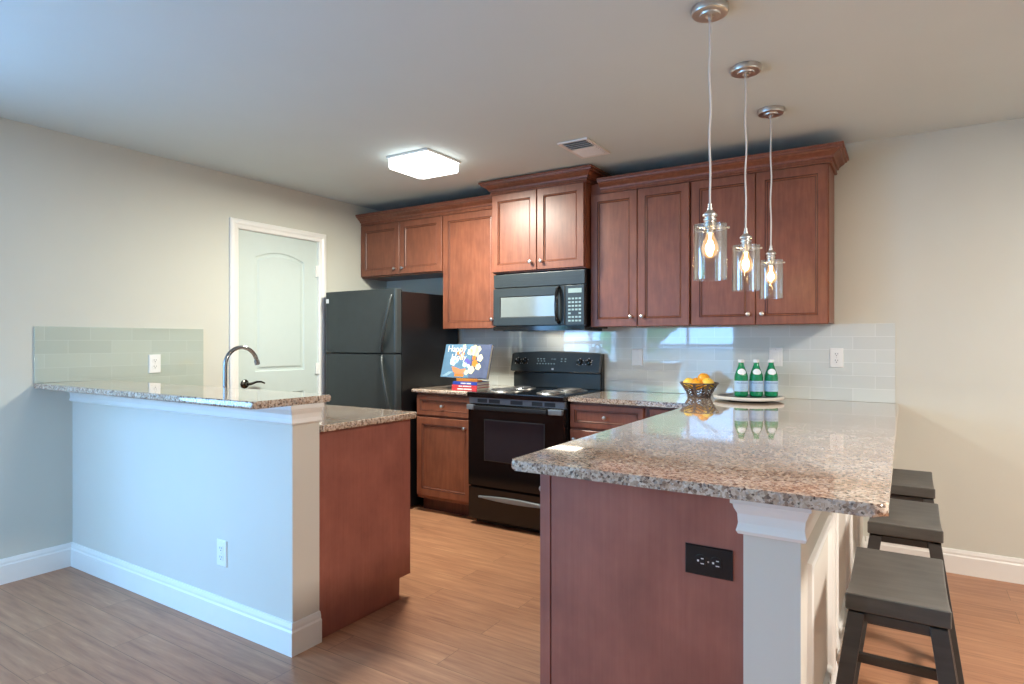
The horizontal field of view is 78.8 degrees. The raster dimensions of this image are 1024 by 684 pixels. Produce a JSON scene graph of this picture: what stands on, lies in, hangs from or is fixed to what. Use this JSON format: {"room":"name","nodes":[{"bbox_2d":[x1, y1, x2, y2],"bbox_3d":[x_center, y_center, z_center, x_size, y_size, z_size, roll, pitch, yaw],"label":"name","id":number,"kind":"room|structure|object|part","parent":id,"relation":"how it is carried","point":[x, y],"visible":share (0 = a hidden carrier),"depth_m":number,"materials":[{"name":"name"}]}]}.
{"room":"kitchen","nodes":[
{"label":"kitchen","id":0,"kind":"room"},
{"bbox_2d":[0,117,386,558],"bbox_3d":[-2.683,0.050,3.349,0.120,2.438,5.820,0,0,32],"label":"wall","id":1,"kind":"structure","parent":0,"point":[93,233],"depth_m":3.62,"materials":[{"name":"beige paint"}]},
{"bbox_2d":[0,542,71,584],"bbox_3d":[-3.333,1.204,2.193,0.016,0.130,3.170,0,0,32],"label":"baseboard","id":2,"kind":"structure","parent":1,"relation":"attached to","point":[22,566],"depth_m":3.37,"materials":[{"name":"white paint"}]},
{"bbox_2d":[34,326,202,385],"bbox_3d":[-2.332,0.136,3.784,0.008,0.436,0.961,0,0,32],"label":"backsplash","id":3,"kind":"structure","parent":1,"relation":"attached to","point":[61,354],"depth_m":3.73,"materials":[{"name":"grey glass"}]},
{"bbox_2d":[149,354,160,372],"bbox_3d":[-2.241,0.142,3.912,0.008,0.116,0.072,0,0,32],"label":"wall outlet","id":4,"kind":"object","parent":3,"relation":"attached to","point":[154,360],"visible":1,"depth_m":3.91,"materials":[{"name":"white plastic"}]},
{"bbox_2d":[229,217,325,404],"bbox_3d":[-1.774,0.202,4.733,0.156,2.134,0.852,0,0,32],"label":"door","id":5,"kind":"structure","parent":1,"relation":"in","point":[277,274],"depth_m":4.70,"materials":[{"name":"white paint"}]},
{"bbox_3d":[-1.866,0.307,4.497,0.058,0.066,0.170,0,0,32],"label":"lever handle","id":6,"kind":"part","parent":5,"relation":"part of","materials":[{"name":"grey metal"}]},
{"bbox_2d":[73,401,318,622],"bbox_3d":[-1.654,0.764,3.087,1.899,1.010,0.137,0,0,32],"label":"wall","id":7,"kind":"structure","parent":0,"point":[155,491],"depth_m":2.84,"materials":[{"name":"paint"}]},
{"bbox_2d":[34,380,330,408],"bbox_3d":[-1.679,0.244,3.028,1.903,0.030,0.390,0,0,32],"label":"bar","id":8,"kind":"object","parent":7,"relation":"on","point":[241,398],"visible":1,"depth_m":2.78,"materials":[{"name":"stone"}]},
{"bbox_2d":[71,542,321,657],"bbox_3d":[-1.651,1.204,3.076,1.915,0.130,0.153,0,0,32],"label":"baseboard","id":9,"kind":"structure","parent":7,"relation":"attached to","point":[290,639],"depth_m":2.81,"materials":[{"name":"white paint"}]},
{"bbox_2d":[69,392,323,424],"bbox_3d":[-1.649,0.299,3.066,1.929,0.080,0.167,0,0,32],"label":"trim","id":10,"kind":"structure","parent":7,"relation":"attached to","point":[305,413],"depth_m":2.75,"materials":[{"name":"white paint"}]},
{"bbox_2d":[217,538,226,567],"bbox_3d":[-1.291,0.942,2.771,0.072,0.116,0.008,0,0,32],"label":"wall outlet","id":11,"kind":"object","parent":7,"relation":"attached to","point":[221,544],"visible":1,"depth_m":2.76,"materials":[{"name":"white plastic"}]},
{"bbox_2d":[0,0,1023,210],"bbox_3d":[0.040,-1.199,1.556,6.700,0.060,6.000,0,0,32],"label":"ceiling","id":12,"kind":"structure","parent":0,"point":[314,97],"depth_m":2.77,"materials":[{"name":"paint"}]},
{"bbox_2d":[386,148,460,178],"bbox_3d":[-0.563,-1.131,3.997,0.338,0.074,0.338,0,0,32],"label":"ceiling light","id":13,"kind":"object","parent":12,"relation":"attached to","point":[425,163],"visible":1,"depth_m":3.91,"materials":[{"name":"white plastic"}]},
{"bbox_2d":[557,137,609,158],"bbox_3d":[0.437,-1.162,3.769,0.195,0.013,0.335,0,0,32],"label":"ceiling vent","id":14,"kind":"object","parent":12,"relation":"in","point":[583,148],"visible":1,"depth_m":3.75,"materials":[{"name":"white metal"}]},
{"bbox_2d":[691,0,729,280],"bbox_3d":[0.696,-0.693,2.187,0.129,0.952,0.126,0,0,32],"label":"pendant light","id":15,"kind":"object","parent":12,"relation":"hanging from","point":[705,11],"visible":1,"depth_m":2.18,"materials":[{"name":"silver metal"}]},
{"bbox_3d":[0.695,-0.314,2.188,0.114,0.195,0.114,0,0,32],"label":"lamp shade","id":16,"kind":"part","parent":15,"relation":"part of","materials":[{"name":"clear glass"}]},
{"bbox_3d":[0.695,-0.804,2.188,0.011,0.651,0.009,0,0,-35],"label":"cord","id":17,"kind":"part","parent":15,"relation":"part of","materials":[{"name":"silver metal"}]},
{"bbox_2d":[694,203,729,232],"bbox_3d":[0.698,-0.437,2.182,0.121,0.094,0.116,0,0,32],"label":"socket","id":18,"kind":"object","parent":15,"relation":"attached to","point":[709,226],"depth_m":2.17,"materials":[{"name":"silver metal"}]},
{"bbox_2d":[730,61,761,291],"bbox_3d":[0.999,-0.693,2.661,0.129,0.952,0.126,0,0,32],"label":"pendant light","id":19,"kind":"object","parent":12,"relation":"hanging from","point":[746,69],"visible":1,"depth_m":2.65,"materials":[{"name":"silver metal"}]},
{"bbox_3d":[0.998,-0.804,2.662,0.011,0.651,0.009,0,0,-35],"label":"cord","id":20,"kind":"part","parent":19,"relation":"part of","materials":[{"name":"silver metal"}]},
{"bbox_3d":[0.998,-0.314,2.662,0.114,0.195,0.114,0,0,32],"label":"lamp shade","id":21,"kind":"part","parent":19,"relation":"part of","materials":[{"name":"clear glass"}]},
{"bbox_2d":[733,228,761,251],"bbox_3d":[1.001,-0.437,2.656,0.121,0.094,0.116,0,0,32],"label":"socket","id":22,"kind":"object","parent":19,"relation":"attached to","point":[746,246],"depth_m":2.65,"materials":[{"name":"silver metal"}]},
{"bbox_2d":[758,105,784,298],"bbox_3d":[1.310,-0.693,3.150,0.129,0.952,0.126,0,0,32],"label":"pendant light","id":23,"kind":"object","parent":12,"relation":"hanging from","point":[772,111],"visible":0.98,"depth_m":3.14,"materials":[{"name":"silver metal"}]},
{"bbox_3d":[1.308,-0.314,3.151,0.114,0.195,0.114,0,0,32],"label":"lamp shade","id":24,"kind":"part","parent":23,"relation":"part of","materials":[{"name":"clear glass"}]},
{"bbox_3d":[1.309,-0.804,3.151,0.011,0.651,0.009,0,0,-35],"label":"cord","id":25,"kind":"part","parent":23,"relation":"part of","materials":[{"name":"silver metal"}]},
{"bbox_2d":[761,245,784,264],"bbox_3d":[1.312,-0.437,3.145,0.121,0.094,0.116,0,0,32],"label":"socket","id":26,"kind":"object","parent":23,"relation":"attached to","point":[770,260],"depth_m":3.14,"materials":[{"name":"silver metal"}]},
{"bbox_2d":[0,502,1023,683],"bbox_3d":[0.040,1.299,1.556,6.700,0.060,6.000,0,0,32],"label":"floor","id":27,"kind":"structure","parent":0,"point":[467,609],"depth_m":2.70,"materials":[{"name":"brown wood"}]},
{"bbox_2d":[319,419,409,637],"bbox_3d":[-1.456,0.828,3.405,1.892,0.882,0.610,0,0,32],"label":"base cabinet","id":28,"kind":"object","parent":27,"relation":"on","point":[364,471],"visible":0.31,"depth_m":2.85,"materials":[{"name":"brown wood"}]},
{"bbox_2d":[319,404,416,431],"bbox_3d":[-1.441,0.370,3.391,1.916,0.030,0.602,0,0,32],"label":"countertop","id":29,"kind":"structure","parent":28,"relation":"on","point":[334,417],"depth_m":2.98,"materials":[{"name":"stone"}]},
{"bbox_2d":[223,345,259,386],"bbox_3d":[-1.380,0.188,3.206,0.110,0.333,0.227,0,0,32],"label":"faucet","id":30,"kind":"object","parent":29,"relation":"on","point":[226,358],"visible":0.67,"depth_m":3.17,"materials":[{"name":"metal"}]},
{"bbox_2d":[326,288,457,506],"bbox_3d":[-0.987,0.440,5.065,0.760,1.657,0.806,0,0,32],"label":"refrigerator","id":31,"kind":"object","parent":27,"relation":"on","point":[383,345],"visible":0.6,"depth_m":4.75,"materials":[{"name":"black"}]},
{"bbox_3d":[-1.159,0.649,4.793,0.760,1.100,0.066,0,0,32],"label":"fridge door","id":32,"kind":"part","parent":31,"relation":"part of","materials":[{"name":"black metal"}]},
{"bbox_3d":[-1.159,-0.151,4.793,0.760,0.475,0.066,0,0,32],"label":"freezer door","id":33,"kind":"part","parent":31,"relation":"part of","materials":[{"name":"black metal"}]},
{"bbox_3d":[-0.936,0.339,4.593,0.123,0.469,0.061,0,0,32],"label":"handle","id":34,"kind":"part","parent":31,"relation":"part of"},
{"bbox_3d":[-0.936,-0.131,4.593,0.123,0.432,0.060,0,0,32],"label":"handle","id":35,"kind":"part","parent":31,"relation":"part of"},
{"bbox_2d":[417,393,469,515],"bbox_3d":[-0.343,0.828,4.782,0.519,0.882,0.655,0,0,32],"label":"base cabinet","id":36,"kind":"object","parent":27,"relation":"on","point":[442,419],"visible":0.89,"depth_m":4.55,"materials":[{"name":"brown wood"}]},
{"bbox_3d":[-0.496,0.474,4.539,0.504,0.146,0.020,0,0,32],"label":"drawer","id":37,"kind":"part","parent":36,"relation":"part of","materials":[{"name":"brown wood"}]},
{"bbox_2d":[412,385,511,395],"bbox_3d":[-0.353,0.370,4.792,0.546,0.030,0.633,0,0,32],"label":"countertop","id":38,"kind":"structure","parent":36,"relation":"on","point":[447,389],"depth_m":4.59,"materials":[{"name":"stone"}]},
{"bbox_2d":[452,387,488,390],"bbox_3d":[-0.302,0.344,4.547,0.224,0.020,0.161,0,0,32],"label":"book","id":39,"kind":"object","parent":38,"relation":"on","point":[453,388],"visible":0.78,"depth_m":4.48,"materials":[{"name":"red paper"}]},
{"bbox_2d":[452,384,489,387],"bbox_3d":[-0.300,0.324,4.548,0.226,0.019,0.162,0,0,32],"label":"book","id":40,"kind":"object","parent":39,"relation":"on","point":[453,385],"visible":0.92,"depth_m":4.48,"materials":[{"name":"red paper"}]},
{"bbox_2d":[453,381,488,384],"bbox_3d":[-0.297,0.303,4.546,0.216,0.022,0.161,0,0,32],"label":"book","id":41,"kind":"object","parent":40,"relation":"on","point":[454,382],"visible":0.88,"depth_m":4.49,"materials":[{"name":"blue paper"}]},
{"bbox_2d":[456,378,481,381],"bbox_3d":[-0.297,0.195,4.539,0.190,0.192,0.112,0,0,32],"label":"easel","id":42,"kind":"object","parent":41,"relation":"on","point":[457,379],"visible":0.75,"depth_m":4.49,"materials":[{"name":"orange wood"}]},
{"bbox_2d":[440,344,493,379],"bbox_3d":[-0.332,0.148,4.573,0.426,0.250,0.092,0,0,34],"label":"picture book","id":43,"kind":"object","parent":42,"relation":"on","point":[467,361],"visible":1,"depth_m":4.55,"materials":[{"name":"blue paper"}]},
{"bbox_2d":[445,345,482,376],"bbox_3d":[-0.355,0.141,4.574,0.349,0.234,0.066,0,0,32],"label":"art","id":44,"kind":"object","parent":43,"relation":"attached to","point":[460,360],"depth_m":4.57,"materials":[{"name":"paper"}]},
{"bbox_2d":[467,351,604,532],"bbox_3d":[0.174,0.672,4.412,0.772,1.194,0.712,0,0,32],"label":"range","id":45,"kind":"object","parent":27,"relation":"on","point":[531,415],"visible":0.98,"depth_m":4.22,"materials":[{"name":"black metal"}]},
{"bbox_3d":[0.023,1.115,4.161,0.750,0.217,0.036,0,0,32],"label":"storage drawer","id":46,"kind":"part","parent":45,"relation":"part of","materials":[{"name":"black metal"}]},
{"bbox_3d":[0.012,1.067,4.136,0.570,0.035,0.017,0,0,32],"label":"drawer handle","id":47,"kind":"part","parent":45,"relation":"part of","materials":[{"name":"grey plastic"}]},
{"bbox_3d":[-0.021,0.454,4.123,0.570,0.030,0.014,0,0,32],"label":"handle","id":48,"kind":"part","parent":45,"relation":"part of","materials":[{"name":"black plastic"}]},
{"bbox_3d":[0.022,0.716,4.159,0.750,0.562,0.040,0,0,32],"label":"oven door","id":49,"kind":"part","parent":45,"relation":"part of","materials":[{"name":"black ceramic"}]},
{"bbox_3d":[0.040,0.149,4.805,0.055,0.053,0.039,0,0,32],"label":"knob","id":50,"kind":"part","parent":45,"relation":"part of","materials":[{"name":"black plastic"}]},
{"bbox_3d":[0.093,0.149,4.771,0.055,0.053,0.039,0,0,32],"label":"knob","id":51,"kind":"part","parent":45,"relation":"part of","materials":[{"name":"black plastic"}]},
{"bbox_2d":[467,386,602,401],"bbox_3d":[0.170,0.361,4.394,0.758,0.052,0.615,0,0,32],"label":"cooktop","id":52,"kind":"object","parent":45,"relation":"in","point":[514,393],"depth_m":4.26,"materials":[{"name":"black metal"}]},
{"bbox_3d":[0.320,0.153,4.660,0.753,0.156,0.059,0,0,32],"label":"control panel","id":53,"kind":"part","parent":45,"relation":"part of","materials":[{"name":"black metal"}]},
{"bbox_3d":[0.327,0.293,4.665,0.734,0.114,0.018,0,0,32],"label":"panel","id":54,"kind":"part","parent":45,"relation":"part of","materials":[{"name":"black metal"}]},
{"bbox_3d":[0.487,0.149,4.522,0.055,0.053,0.039,0,0,32],"label":"knob","id":55,"kind":"part","parent":45,"relation":"part of","materials":[{"name":"black plastic"}]},
{"bbox_3d":[0.546,0.149,4.485,0.055,0.053,0.039,0,0,32],"label":"knob","id":56,"kind":"part","parent":45,"relation":"part of","materials":[{"name":"black plastic"}]},
{"bbox_2d":[570,402,647,440],"bbox_3d":[0.741,0.828,4.096,0.517,0.882,0.655,0,0,32],"label":"base cabinet","id":57,"kind":"object","parent":27,"relation":"on","point":[586,419],"visible":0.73,"depth_m":3.88,"materials":[{"name":"brown wood"}]},
{"bbox_3d":[0.582,0.853,3.858,0.490,0.581,0.020,0,0,32],"label":"door","id":58,"kind":"part","parent":57,"relation":"part of","materials":[{"name":"brown wood"}]},
{"bbox_3d":[0.582,0.474,3.858,0.490,0.146,0.020,0,0,32],"label":"drawer","id":59,"kind":"part","parent":57,"relation":"part of","materials":[{"name":"brown wood"}]},
{"bbox_2d":[539,474,742,683],"bbox_3d":[0.828,0.828,2.558,0.640,0.882,1.903,0,0,32],"label":"base cabinet","id":60,"kind":"object","parent":27,"relation":"on","point":[619,604],"visible":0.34,"depth_m":1.74,"materials":[{"name":"brown wood"}]},
{"bbox_2d":[511,390,899,517],"bbox_3d":[0.756,0.370,2.930,1.790,0.030,2.617,0,0,32],"label":"countertop","id":61,"kind":"structure","parent":60,"relation":"on","point":[834,456],"depth_m":1.97,"materials":[{"name":"stone"}]},
{"bbox_2d":[679,381,718,397],"bbox_3d":[1.188,0.308,3.959,0.244,0.094,0.244,0,0,32],"label":"fruit bowl","id":62,"kind":"object","parent":61,"relation":"on","point":[693,390],"visible":0.89,"depth_m":3.89,"materials":[{"name":"brown metal"}]},
{"bbox_2d":[683,378,693,388],"bbox_3d":[1.127,0.269,3.963,0.075,0.072,0.075,0,0,32],"label":"orange","id":63,"kind":"object","parent":62,"relation":"in","point":[687,380],"visible":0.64,"depth_m":3.94,"materials":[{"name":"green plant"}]},
{"bbox_2d":[691,379,702,390],"bbox_3d":[1.163,0.275,3.912,0.074,0.070,0.073,0,0,32],"label":"orange","id":64,"kind":"object","parent":62,"relation":"in","point":[696,380],"visible":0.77,"depth_m":3.89,"materials":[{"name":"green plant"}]},
{"bbox_2d":[697,373,709,380],"bbox_3d":[1.220,0.239,3.968,0.075,0.072,0.075,0,0,32],"label":"orange","id":65,"kind":"object","parent":62,"relation":"in","point":[701,376],"visible":0.66,"depth_m":3.94,"materials":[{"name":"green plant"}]},
{"bbox_2d":[702,378,713,388],"bbox_3d":[1.231,0.268,3.918,0.077,0.074,0.077,0,0,32],"label":"orange","id":66,"kind":"object","parent":62,"relation":"in","point":[706,380],"visible":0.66,"depth_m":3.89,"materials":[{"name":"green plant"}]},
{"bbox_2d":[713,393,784,401],"bbox_3d":[1.418,0.340,3.743,0.400,0.030,0.400,0,0,32],"label":"tray","id":67,"kind":"object","parent":61,"relation":"on","point":[724,396],"visible":0.84,"depth_m":3.62,"materials":[{"name":"white ceramic"}]},
{"bbox_2d":[734,360,747,396],"bbox_3d":[1.369,0.220,3.726,0.079,0.220,0.079,0,0,32],"label":"bottle","id":68,"kind":"object","parent":67,"relation":"on","point":[741,376],"visible":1,"depth_m":3.70,"materials":[{"name":"green glass"}]},
{"bbox_2d":[749,360,762,396],"bbox_3d":[1.458,0.220,3.721,0.079,0.220,0.079,0,0,32],"label":"bottle","id":69,"kind":"object","parent":67,"relation":"on","point":[756,376],"visible":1,"depth_m":3.69,"materials":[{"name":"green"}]},
{"bbox_2d":[764,360,777,396],"bbox_3d":[1.544,0.220,3.716,0.079,0.220,0.079,0,0,32],"label":"bottle","id":70,"kind":"object","parent":67,"relation":"on","point":[771,376],"visible":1,"depth_m":3.69,"materials":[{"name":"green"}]},
{"bbox_2d":[685,543,732,580],"bbox_3d":[0.513,0.576,1.627,0.122,0.078,0.008,0,0,32],"label":"wall outlet","id":71,"kind":"object","parent":60,"relation":"attached to","point":[708,561],"visible":1,"depth_m":1.62,"materials":[{"name":"black plastic"}]},
{"bbox_2d":[695,554,705,566],"bbox_3d":[0.495,0.576,1.635,0.027,0.033,0.003,0,0,32],"label":"socket","id":72,"kind":"object","parent":71,"relation":"attached to","point":[700,559],"depth_m":1.63,"materials":[{"name":"black plastic"}]},
{"bbox_2d":[710,557,720,569],"bbox_3d":[0.528,0.576,1.614,0.027,0.033,0.003,0,0,32],"label":"socket","id":73,"kind":"object","parent":71,"relation":"attached to","point":[715,562],"depth_m":1.61,"materials":[{"name":"black plastic"}]},
{"bbox_2d":[648,406,678,417],"bbox_3d":[1.362,0.828,3.703,0.950,0.882,0.655,0,0,32],"label":"base cabinet","id":74,"kind":"object","parent":27,"relation":"on","point":[652,411],"visible":0.02,"depth_m":3.68,"materials":[{"name":"brown wood"}]},
{"bbox_3d":[0.970,0.474,3.612,0.348,0.146,0.020,0,0,32],"label":"drawer","id":75,"kind":"part","parent":74,"relation":"part of","materials":[{"name":"brown wood"}]},
{"bbox_2d":[836,547,958,683],"bbox_3d":[1.039,0.949,1.681,0.373,0.639,0.523,0,0,32],"label":"stool","id":76,"kind":"object","parent":27,"relation":"on","point":[908,592],"visible":1,"depth_m":1.56,"materials":[{"name":"black wood"}]},
{"bbox_3d":[0.818,0.973,1.569,0.151,0.592,0.051,0,0,-3],"label":"leg","id":77,"kind":"part","parent":76,"relation":"part of","materials":[{"name":"black wood"}]},
{"bbox_3d":[1.039,0.661,1.681,0.220,0.063,0.416,0,0,32],"label":"seat","id":78,"kind":"part","parent":76,"relation":"part of","materials":[{"name":"black wood"}]},
{"bbox_3d":[1.032,0.973,1.434,0.051,0.592,0.151,0,0,-22],"label":"leg","id":79,"kind":"part","parent":76,"relation":"part of","materials":[{"name":"black wood"}]},
{"bbox_3d":[1.260,0.973,1.794,0.151,0.592,0.051,0,0,-3],"label":"leg","id":80,"kind":"part","parent":76,"relation":"part of","materials":[{"name":"black wood"}]},
{"bbox_2d":[854,498,964,683],"bbox_3d":[1.448,0.949,2.299,0.373,0.639,0.523,0,0,32],"label":"stool","id":81,"kind":"object","parent":27,"relation":"on","point":[909,523],"visible":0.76,"depth_m":2.16,"materials":[{"name":"black wood"}]},
{"bbox_3d":[1.227,0.973,2.186,0.151,0.592,0.051,0,0,-3],"label":"leg","id":82,"kind":"part","parent":81,"relation":"part of","materials":[{"name":"black wood"}]},
{"bbox_3d":[1.448,0.661,2.299,0.220,0.063,0.416,0,0,32],"label":"seat","id":83,"kind":"part","parent":81,"relation":"part of","materials":[{"name":"black wood"}]},
{"bbox_3d":[1.441,0.973,2.051,0.051,0.592,0.151,0,0,-22],"label":"leg","id":84,"kind":"part","parent":81,"relation":"part of","materials":[{"name":"black wood"}]},
{"bbox_2d":[891,468,934,502],"bbox_3d":[1.819,0.949,2.886,0.373,0.639,0.523,0,0,32],"label":"stool","id":85,"kind":"object","parent":27,"relation":"on","point":[911,485],"visible":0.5,"depth_m":2.76,"materials":[{"name":"black wood"}]},
{"bbox_3d":[1.812,0.973,2.638,0.051,0.592,0.151,0,0,-22],"label":"leg","id":86,"kind":"part","parent":85,"relation":"part of","materials":[{"name":"black wood"}]},
{"bbox_2d":[387,118,1023,558],"bbox_3d":[1.596,0.050,4.015,6.640,2.438,0.120,0,0,32],"label":"wall","id":87,"kind":"structure","parent":0,"point":[929,226],"depth_m":3.43,"materials":[{"name":"beige paint"}]},
{"bbox_2d":[361,216,442,280],"bbox_3d":[-0.854,-0.805,5.283,0.901,0.523,0.355,0,0,32],"label":"upper cabinet","id":88,"kind":"object","parent":87,"relation":"attached to","point":[410,249],"visible":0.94,"depth_m":5.16,"materials":[{"name":"brown wood"}]},
{"bbox_3d":[-1.117,-0.772,5.287,0.443,0.434,0.020,0,0,32],"label":"door","id":89,"kind":"part","parent":88,"relation":"part of","materials":[{"name":"brown wood"}]},
{"bbox_3d":[-0.738,-0.772,5.047,0.442,0.434,0.020,0,0,32],"label":"door","id":90,"kind":"part","parent":88,"relation":"part of","materials":[{"name":"brown wood"}]},
{"bbox_2d":[443,209,495,328],"bbox_3d":[-0.254,-0.582,4.899,0.522,0.970,0.348,0,0,32],"label":"upper cabinet","id":91,"kind":"object","parent":87,"relation":"attached to","point":[468,277],"visible":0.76,"depth_m":4.80,"materials":[{"name":"brown wood"}]},
{"bbox_2d":[492,182,590,274],"bbox_3d":[0.266,-0.817,4.527,0.751,0.648,0.435,0,0,32],"label":"upper cabinet","id":92,"kind":"object","parent":87,"relation":"attached to","point":[549,228],"visible":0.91,"depth_m":4.34,"materials":[{"name":"brown wood"}]},
{"bbox_3d":[0.017,-0.784,4.476,0.374,0.565,0.020,0,0,32],"label":"door","id":93,"kind":"part","parent":92,"relation":"part of","materials":[{"name":"brown wood"}]},
{"bbox_2d":[493,268,607,331],"bbox_3d":[0.262,-0.282,4.514,0.736,0.418,0.446,0,0,32],"label":"microwave","id":94,"kind":"object","parent":92,"relation":"attached to","point":[558,300],"visible":0.98,"depth_m":4.35,"materials":[{"name":"black plastic"}]},
{"bbox_3d":[0.120,-0.245,4.425,0.590,0.272,0.035,0,0,32],"label":"door","id":95,"kind":"part","parent":94,"relation":"part of","materials":[{"name":"black glass"}]},
{"bbox_3d":[0.181,-0.092,4.385,0.736,0.029,0.047,0,0,32],"label":"trim","id":96,"kind":"part","parent":94,"relation":"part of","materials":[{"name":"black plastic"}]},
{"bbox_3d":[0.310,-0.249,4.257,0.028,0.264,0.062,0,0,32],"label":"handle","id":97,"kind":"part","parent":94,"relation":"part of","materials":[{"name":"black plastic"}]},
{"bbox_3d":[0.432,-0.245,4.228,0.142,0.272,0.035,0,0,32],"label":"control panel","id":98,"kind":"part","parent":94,"relation":"part of","materials":[{"name":"black plastic"}]},
{"bbox_3d":[0.332,-0.784,4.276,0.360,0.565,0.020,0,0,32],"label":"door","id":99,"kind":"part","parent":92,"relation":"part of","materials":[{"name":"brown wood"}]},
{"bbox_2d":[591,182,690,326],"bbox_3d":[0.892,-0.582,4.174,0.683,0.970,0.348,0,0,32],"label":"upper cabinet","id":100,"kind":"object","parent":87,"relation":"attached to","point":[641,238],"visible":0.9,"depth_m":4.04,"materials":[{"name":"brown wood"}]},
{"bbox_3d":[0.678,-0.543,4.152,0.330,0.892,0.020,0,0,32],"label":"door","id":101,"kind":"part","parent":100,"relation":"part of","materials":[{"name":"brown wood"}]},
{"bbox_3d":[0.963,-0.543,3.972,0.337,0.892,0.020,0,0,32],"label":"door","id":102,"kind":"part","parent":100,"relation":"part of","materials":[{"name":"brown wood"}]},
{"bbox_2d":[462,323,894,402],"bbox_3d":[0.887,0.126,4.388,3.084,0.457,0.008,0,0,32],"label":"backsplash","id":103,"kind":"structure","parent":87,"relation":"attached to","point":[672,355],"depth_m":4.06,"materials":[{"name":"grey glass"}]},
{"bbox_2d":[632,349,642,365],"bbox_3d":[0.879,0.114,4.383,0.078,0.116,0.008,0,0,32],"label":"light switch","id":104,"kind":"object","parent":103,"relation":"attached to","point":[637,354],"visible":1,"depth_m":4.38,"materials":[{"name":"white plastic"}]},
{"bbox_2d":[769,348,781,365],"bbox_3d":[1.648,0.099,3.897,0.078,0.116,0.008,0,0,32],"label":"light switch","id":105,"kind":"object","parent":103,"relation":"attached to","point":[775,354],"visible":0.89,"depth_m":3.89,"materials":[{"name":"white plastic"}]},
{"bbox_2d":[830,348,842,367],"bbox_3d":[1.934,0.099,3.716,0.072,0.116,0.008,0,0,32],"label":"wall outlet","id":106,"kind":"object","parent":103,"relation":"attached to","point":[836,354],"visible":1,"depth_m":3.71,"materials":[{"name":"white plastic"}]},
{"bbox_2d":[691,163,833,325],"bbox_3d":[1.507,-0.582,3.784,0.772,0.970,0.348,0,0,32],"label":"upper cabinet","id":107,"kind":"object","parent":87,"relation":"attached to","point":[802,198],"visible":0.94,"depth_m":3.63,"materials":[{"name":"brown wood"}]},
{"bbox_2d":[355,141,848,226],"bbox_3d":[0.304,-1.076,4.487,3.710,0.166,0.461,0,0,32],"label":"crown molding","id":108,"kind":"structure","parent":107,"relation":"attached to","point":[834,153],"depth_m":4.08,"materials":[{"name":"brown wood"}]},
{"bbox_3d":[1.276,-0.543,3.774,0.376,0.892,0.020,0,0,32],"label":"door","id":109,"kind":"part","parent":107,"relation":"part of","materials":[{"name":"brown wood"}]},
{"bbox_3d":[1.598,-0.543,3.570,0.379,0.892,0.020,0,0,32],"label":"door","id":110,"kind":"part","parent":107,"relation":"part of","materials":[{"name":"brown wood"}]},
{"bbox_2d":[866,536,1023,584],"bbox_3d":[3.165,1.204,2.942,2.601,0.130,0.016,0,0,32],"label":"baseboard","id":111,"kind":"structure","parent":87,"relation":"attached to","point":[963,562],"depth_m":3.36,"materials":[{"name":"white paint"}]},
{"bbox_2d":[743,511,862,683],"bbox_3d":[1.319,0.827,2.610,0.132,0.883,2.550,0,0,32],"label":"wall","id":112,"kind":"structure","parent":0,"point":[774,570],"depth_m":1.54,"materials":[{"name":"paint"}]},
{"bbox_2d":[730,499,821,543],"bbox_3d":[1.312,0.434,2.599,0.186,0.097,2.576,0,0,32],"label":"trim","id":113,"kind":"structure","parent":112,"relation":"attached to","point":[785,523],"depth_m":1.52,"materials":[{"name":"white paint"}]},
{"bbox_2d":[807,512,859,683],"bbox_3d":[1.274,0.804,2.403,0.015,0.670,1.910,0,0,32],"label":"trim","id":114,"kind":"structure","parent":112,"relation":"attached to","point":[831,527],"depth_m":2.02,"materials":[{"name":"white paint"}]},
{"bbox_2d":[833,536,865,683],"bbox_3d":[1.315,1.204,2.603,0.164,0.130,2.565,0,0,32],"label":"baseboard","id":115,"kind":"structure","parent":112,"relation":"attached to","point":[863,544],"depth_m":2.35,"materials":[{"name":"white paint"}]}
]}

